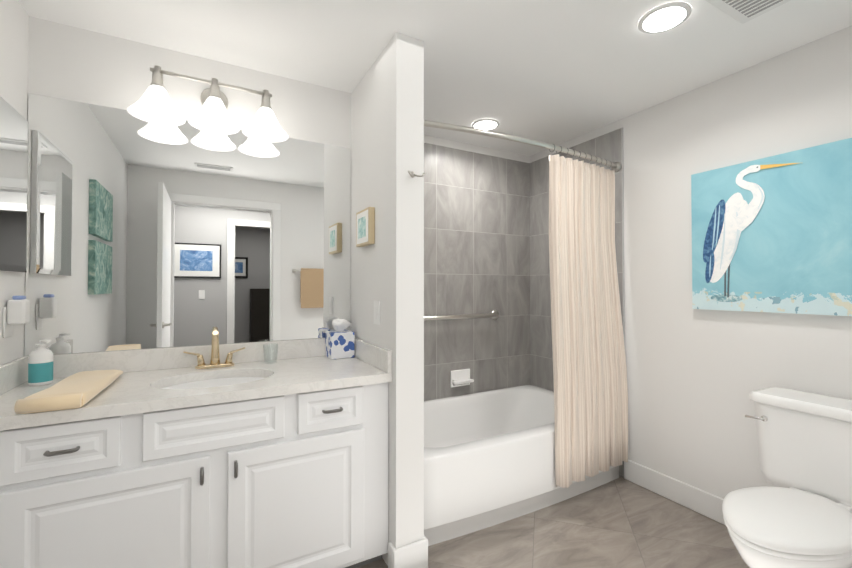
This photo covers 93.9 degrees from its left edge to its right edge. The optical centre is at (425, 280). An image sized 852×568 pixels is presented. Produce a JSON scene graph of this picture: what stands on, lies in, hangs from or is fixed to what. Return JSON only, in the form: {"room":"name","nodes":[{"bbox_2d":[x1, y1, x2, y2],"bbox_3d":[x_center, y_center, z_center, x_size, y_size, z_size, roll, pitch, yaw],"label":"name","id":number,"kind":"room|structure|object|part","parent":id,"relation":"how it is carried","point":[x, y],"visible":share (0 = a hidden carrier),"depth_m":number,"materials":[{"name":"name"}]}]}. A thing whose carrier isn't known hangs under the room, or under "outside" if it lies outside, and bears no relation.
{"room":"bathroom","nodes":[
{"label":"bathroom","id":0,"kind":"room"},
{"bbox_2d":[0,0,28,365],"bbox_3d":[-1.173,0.082,0.607,0.120,2.440,2.600,0,-1,-29],"label":"wall","id":1,"kind":"structure","parent":0,"point":[14,29],"depth_m":1.57,"materials":[{"name":"paint"}]},
{"bbox_2d":[0,356,27,394],"bbox_3d":[-1.523,0.363,1.397,0.020,0.100,0.586,0,-1,-29],"label":"backsplash","id":2,"kind":"structure","parent":1,"relation":"attached to","point":[13,373],"depth_m":1.53,"materials":[{"name":"white stone"}]},
{"bbox_2d":[0,96,28,271],"bbox_3d":[-1.524,-0.347,1.413,0.024,0.620,0.500,0,-1,-29],"label":"medicine cabinet mirror","id":3,"kind":"object","parent":1,"relation":"attached to","point":[14,130],"visible":1,"depth_m":1.51,"materials":[{"name":"white mirror"}]},
{"bbox_2d":[3,296,29,337],"bbox_3d":[-1.577,0.137,1.537,0.059,0.158,0.072,0,-1,-29],"label":"outlet","id":4,"kind":"object","parent":1,"relation":"attached to","point":[16,310],"visible":1,"depth_m":1.52,"materials":[{"name":"white plastic"}]},
{"bbox_2d":[28,339,324,378],"bbox_3d":[-1.059,0.372,1.995,1.408,0.100,0.020,0,-1,-29],"label":"backsplash","id":5,"kind":"structure","parent":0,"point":[154,359],"depth_m":1.88,"materials":[{"name":"white stone"}]},
{"bbox_2d":[24,16,350,355],"bbox_3d":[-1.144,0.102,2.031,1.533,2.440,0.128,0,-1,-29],"label":"mirror","id":6,"kind":"object","parent":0,"point":[141,234],"depth_m":1.92,"materials":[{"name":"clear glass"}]},
{"bbox_2d":[127,65,287,141],"bbox_3d":[-1.011,-0.853,1.906,0.668,0.241,0.257,0,-1,-29],"label":"sconce","id":7,"kind":"object","parent":6,"relation":"attached to","point":[154,104],"visible":1,"depth_m":1.87,"materials":[{"name":"white glass"}]},
{"bbox_3d":[-1.200,-0.800,1.779,0.216,0.131,0.216,0,-1,-29],"label":"lamp shade","id":8,"kind":"part","parent":7,"relation":"part of","materials":[{"name":"white glass"}]},
{"bbox_3d":[-1.001,-0.798,1.887,0.216,0.131,0.216,0,-1,-29],"label":"lamp shade","id":9,"kind":"part","parent":7,"relation":"part of","materials":[{"name":"white glass"}]},
{"bbox_3d":[-0.803,-0.797,1.995,0.216,0.131,0.216,0,-1,-29],"label":"lamp shade","id":10,"kind":"part","parent":7,"relation":"part of","materials":[{"name":"white glass"}]},
{"bbox_2d":[351,32,423,565],"bbox_3d":[-0.313,0.105,2.253,0.140,2.440,1.008,0,-1,-29],"label":"wall","id":11,"kind":"structure","parent":0,"point":[387,137],"depth_m":1.83,"materials":[{"name":"paint"}]},
{"bbox_2d":[356,207,374,246],"bbox_3d":[-0.321,-0.277,2.091,0.034,0.185,0.200,0,-1,-29],"label":"picture","id":12,"kind":"object","parent":11,"relation":"attached to","point":[365,227],"visible":1,"depth_m":2.04,"materials":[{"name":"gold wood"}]},
{"bbox_2d":[354,338,391,370],"bbox_3d":[-0.304,0.373,2.061,0.020,0.100,0.586,0,-1,-29],"label":"backsplash","id":13,"kind":"structure","parent":11,"relation":"attached to","point":[380,357],"depth_m":1.96,"materials":[{"name":"white stone"}]},
{"bbox_2d":[374,301,379,324],"bbox_3d":[-0.245,0.159,1.970,0.010,0.116,0.072,0,-1,-29],"label":"plate","id":14,"kind":"object","parent":11,"relation":"attached to","point":[377,312],"visible":1,"depth_m":1.96,"materials":[{"name":"white plastic"}]},
{"bbox_2d":[408,171,424,177],"bbox_3d":[-0.052,-0.484,1.804,0.087,0.032,0.043,0,-1,-29],"label":"robe hook","id":15,"kind":"object","parent":11,"relation":"attached to","point":[412,174],"visible":1,"depth_m":1.80,"materials":[{"name":"silver metal"}]},
{"bbox_2d":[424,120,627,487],"bbox_3d":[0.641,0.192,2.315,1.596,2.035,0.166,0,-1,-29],"label":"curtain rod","id":16,"kind":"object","parent":11,"relation":"attached to","point":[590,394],"visible":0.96,"depth_m":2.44,"materials":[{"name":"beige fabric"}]},
{"bbox_2d":[549,154,627,487],"bbox_3d":[1.014,0.235,2.500,0.636,1.956,0.135,0,-1,-29],"label":"curtain","id":17,"kind":"object","parent":16,"relation":"hanging from","point":[590,367],"depth_m":2.44,"materials":[{"name":"fabric"}]},
{"bbox_2d":[19,0,851,155],"bbox_3d":[0.629,-1.201,-0.283,5.250,0.100,6.920,0,-1,-29],"label":"ceiling","id":18,"kind":"structure","parent":0,"point":[555,72],"depth_m":1.88,"materials":[{"name":"paint"}]},
{"bbox_2d":[472,119,499,129],"bbox_3d":[0.421,-1.101,2.819,0.196,0.010,0.196,0,-1,-29],"label":"recessed light","id":19,"kind":"object","parent":18,"relation":"in","point":[487,124],"visible":0.79,"depth_m":2.80,"materials":[{"name":"white glass"}]},
{"bbox_2d":[638,1,691,33],"bbox_3d":[1.016,-1.117,1.700,0.196,0.010,0.196,0,-1,-29],"label":"recessed light","id":20,"kind":"object","parent":18,"relation":"in","point":[664,17],"visible":1,"depth_m":1.68,"materials":[{"name":"white glass"}]},
{"bbox_2d":[705,0,790,23],"bbox_3d":[1.307,-1.118,1.503,0.330,0.013,0.330,0,-1,-29],"label":"ceiling vent","id":21,"kind":"object","parent":18,"relation":"in","point":[742,11],"visible":1,"depth_m":1.62,"materials":[{"name":"white metal"}]},
{"bbox_2d":[424,135,528,162],"bbox_3d":[0.172,0.119,3.160,1.860,2.440,0.120,0,-1,-29],"label":"wall","id":22,"kind":"structure","parent":0,"point":[470,147],"depth_m":3.23,"materials":[{"name":"paint"}]},
{"bbox_2d":[424,143,529,400],"bbox_3d":[0.212,-0.050,3.111,1.600,1.975,0.008,0,-1,-29],"label":"wall tile","id":23,"kind":"structure","parent":22,"relation":"attached to","point":[476,233],"depth_m":3.21,"materials":[{"name":"grey tile"}]},
{"bbox_2d":[424,310,498,319],"bbox_3d":[0.239,0.280,3.082,0.865,0.080,0.059,0,-1,-29],"label":"grab rail","id":24,"kind":"object","parent":23,"relation":"attached to","point":[494,314],"visible":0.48,"depth_m":3.09,"materials":[{"name":"silver metal"}]},
{"bbox_2d":[451,369,473,387],"bbox_3d":[0.283,0.763,3.093,0.180,0.130,0.070,0,-1,-29],"label":"soap dish","id":25,"kind":"object","parent":23,"relation":"attached to","point":[460,378],"visible":1,"depth_m":3.10,"materials":[{"name":"white ceramic"}]},
{"bbox_2d":[358,476,749,567],"bbox_3d":[0.629,1.339,-0.319,5.250,0.100,6.920,0,-1,-29],"label":"floor","id":26,"kind":"structure","parent":0,"point":[620,522],"depth_m":2.03,"materials":[{"name":"tile"}]},
{"bbox_2d":[0,379,391,567],"bbox_3d":[-0.915,0.888,1.726,1.407,0.860,0.615,0,-1,-29],"label":"bathroom vanity","id":27,"kind":"object","parent":26,"relation":"on","point":[215,454],"depth_m":1.47,"materials":[{"name":"white wood"}]},
{"bbox_2d":[0,355,391,426],"bbox_3d":[-0.918,0.438,1.736,1.408,0.040,0.608,0,-1,-29],"label":"countertop","id":28,"kind":"structure","parent":27,"relation":"on","point":[132,390],"depth_m":1.61,"materials":[{"name":"white stone"}]},
{"bbox_2d":[28,339,52,385],"bbox_3d":[-1.548,0.326,1.601,0.073,0.178,0.073,0,-1,-29],"label":"soap bottle","id":29,"kind":"object","parent":28,"relation":"on","point":[40,365],"visible":1,"depth_m":1.58,"materials":[{"name":"white plastic"}]},
{"bbox_2d":[14,369,122,413],"bbox_3d":[-1.277,0.387,1.465,0.182,0.051,0.556,0,-1,-29],"label":"hand towel","id":30,"kind":"object","parent":28,"relation":"on","point":[77,390],"visible":1,"depth_m":1.30,"materials":[{"name":"beige fabric"}]},
{"bbox_2d":[156,371,267,390],"bbox_3d":[-0.903,0.536,1.711,0.484,0.180,0.361,0,-1,-29],"label":"sink","id":31,"kind":"object","parent":28,"relation":"in","point":[209,380],"depth_m":1.81,"materials":[{"name":"white ceramic"}]},
{"bbox_2d":[184,331,247,370],"bbox_3d":[-1.019,0.330,1.927,0.266,0.182,0.085,0,-1,-29],"label":"faucet","id":32,"kind":"object","parent":28,"relation":"on","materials":[{"name":"gold metal"}]},
{"bbox_2d":[263,343,277,363],"bbox_3d":[-0.796,0.374,2.039,0.072,0.095,0.072,0,-1,-29],"label":"tumbler","id":33,"kind":"object","parent":28,"relation":"on","point":[276,351],"visible":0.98,"depth_m":2.03,"materials":[{"name":"clear glass"}]},
{"bbox_2d":[325,319,354,358],"bbox_3d":[-0.480,0.320,2.220,0.131,0.209,0.130,0,-1,-29],"label":"tissue box","id":34,"kind":"object","parent":28,"relation":"on","point":[339,341],"visible":1,"depth_m":2.17,"materials":[{"name":"white paper"}]},
{"bbox_2d":[424,385,618,545],"bbox_3d":[0.434,1.110,2.686,1.580,0.443,0.918,0,-1,-29],"label":"bathtub","id":35,"kind":"object","parent":26,"relation":"on","point":[489,458],"visible":0.65,"depth_m":2.24,"materials":[{"name":"white ceramic"}]},
{"bbox_2d":[722,387,851,567],"bbox_3d":[1.483,0.916,1.583,0.792,0.800,0.484,0,-1,-29],"label":"toilet","id":36,"kind":"object","parent":26,"relation":"on","point":[800,516],"visible":1,"depth_m":1.61,"materials":[{"name":"white ceramic"}]},
{"bbox_2d":[529,26,851,498],"bbox_3d":[1.644,0.106,2.278,0.120,2.440,2.838,0,-1,-29],"label":"wall","id":37,"kind":"structure","parent":0,"point":[695,377],"depth_m":2.24,"materials":[{"name":"paint"}]},
{"bbox_2d":[529,128,623,477],"bbox_3d":[1.126,0.150,3.095,0.008,2.375,0.890,0,-1,-29],"label":"wall tile","id":38,"kind":"structure","parent":37,"relation":"attached to","point":[607,146],"depth_m":3.33,"materials":[{"name":"grey tile"}]},
{"bbox_2d":[621,127,624,344],"bbox_3d":[1.340,0.144,2.700,0.010,2.375,0.008,0,-1,-29],"label":"trim","id":39,"kind":"structure","parent":37,"relation":"attached to","point":[623,290],"depth_m":2.70,"materials":[{"name":"grey"}]},
{"bbox_2d":[624,460,725,524],"bbox_3d":[1.764,1.253,1.898,0.016,0.135,1.786,0,-1,-29],"label":"baseboard","id":40,"kind":"structure","parent":37,"relation":"attached to","point":[693,498],"depth_m":2.38,"materials":[{"name":"white wood"}]},
{"bbox_2d":[691,138,851,315],"bbox_3d":[1.785,-0.230,1.851,0.044,0.772,1.016,0,-1,-29],"label":"framed picture","id":41,"kind":"object","parent":37,"relation":"attached to","point":[772,234],"visible":1,"depth_m":1.95,"materials":[{"name":"blue"}]}
]}

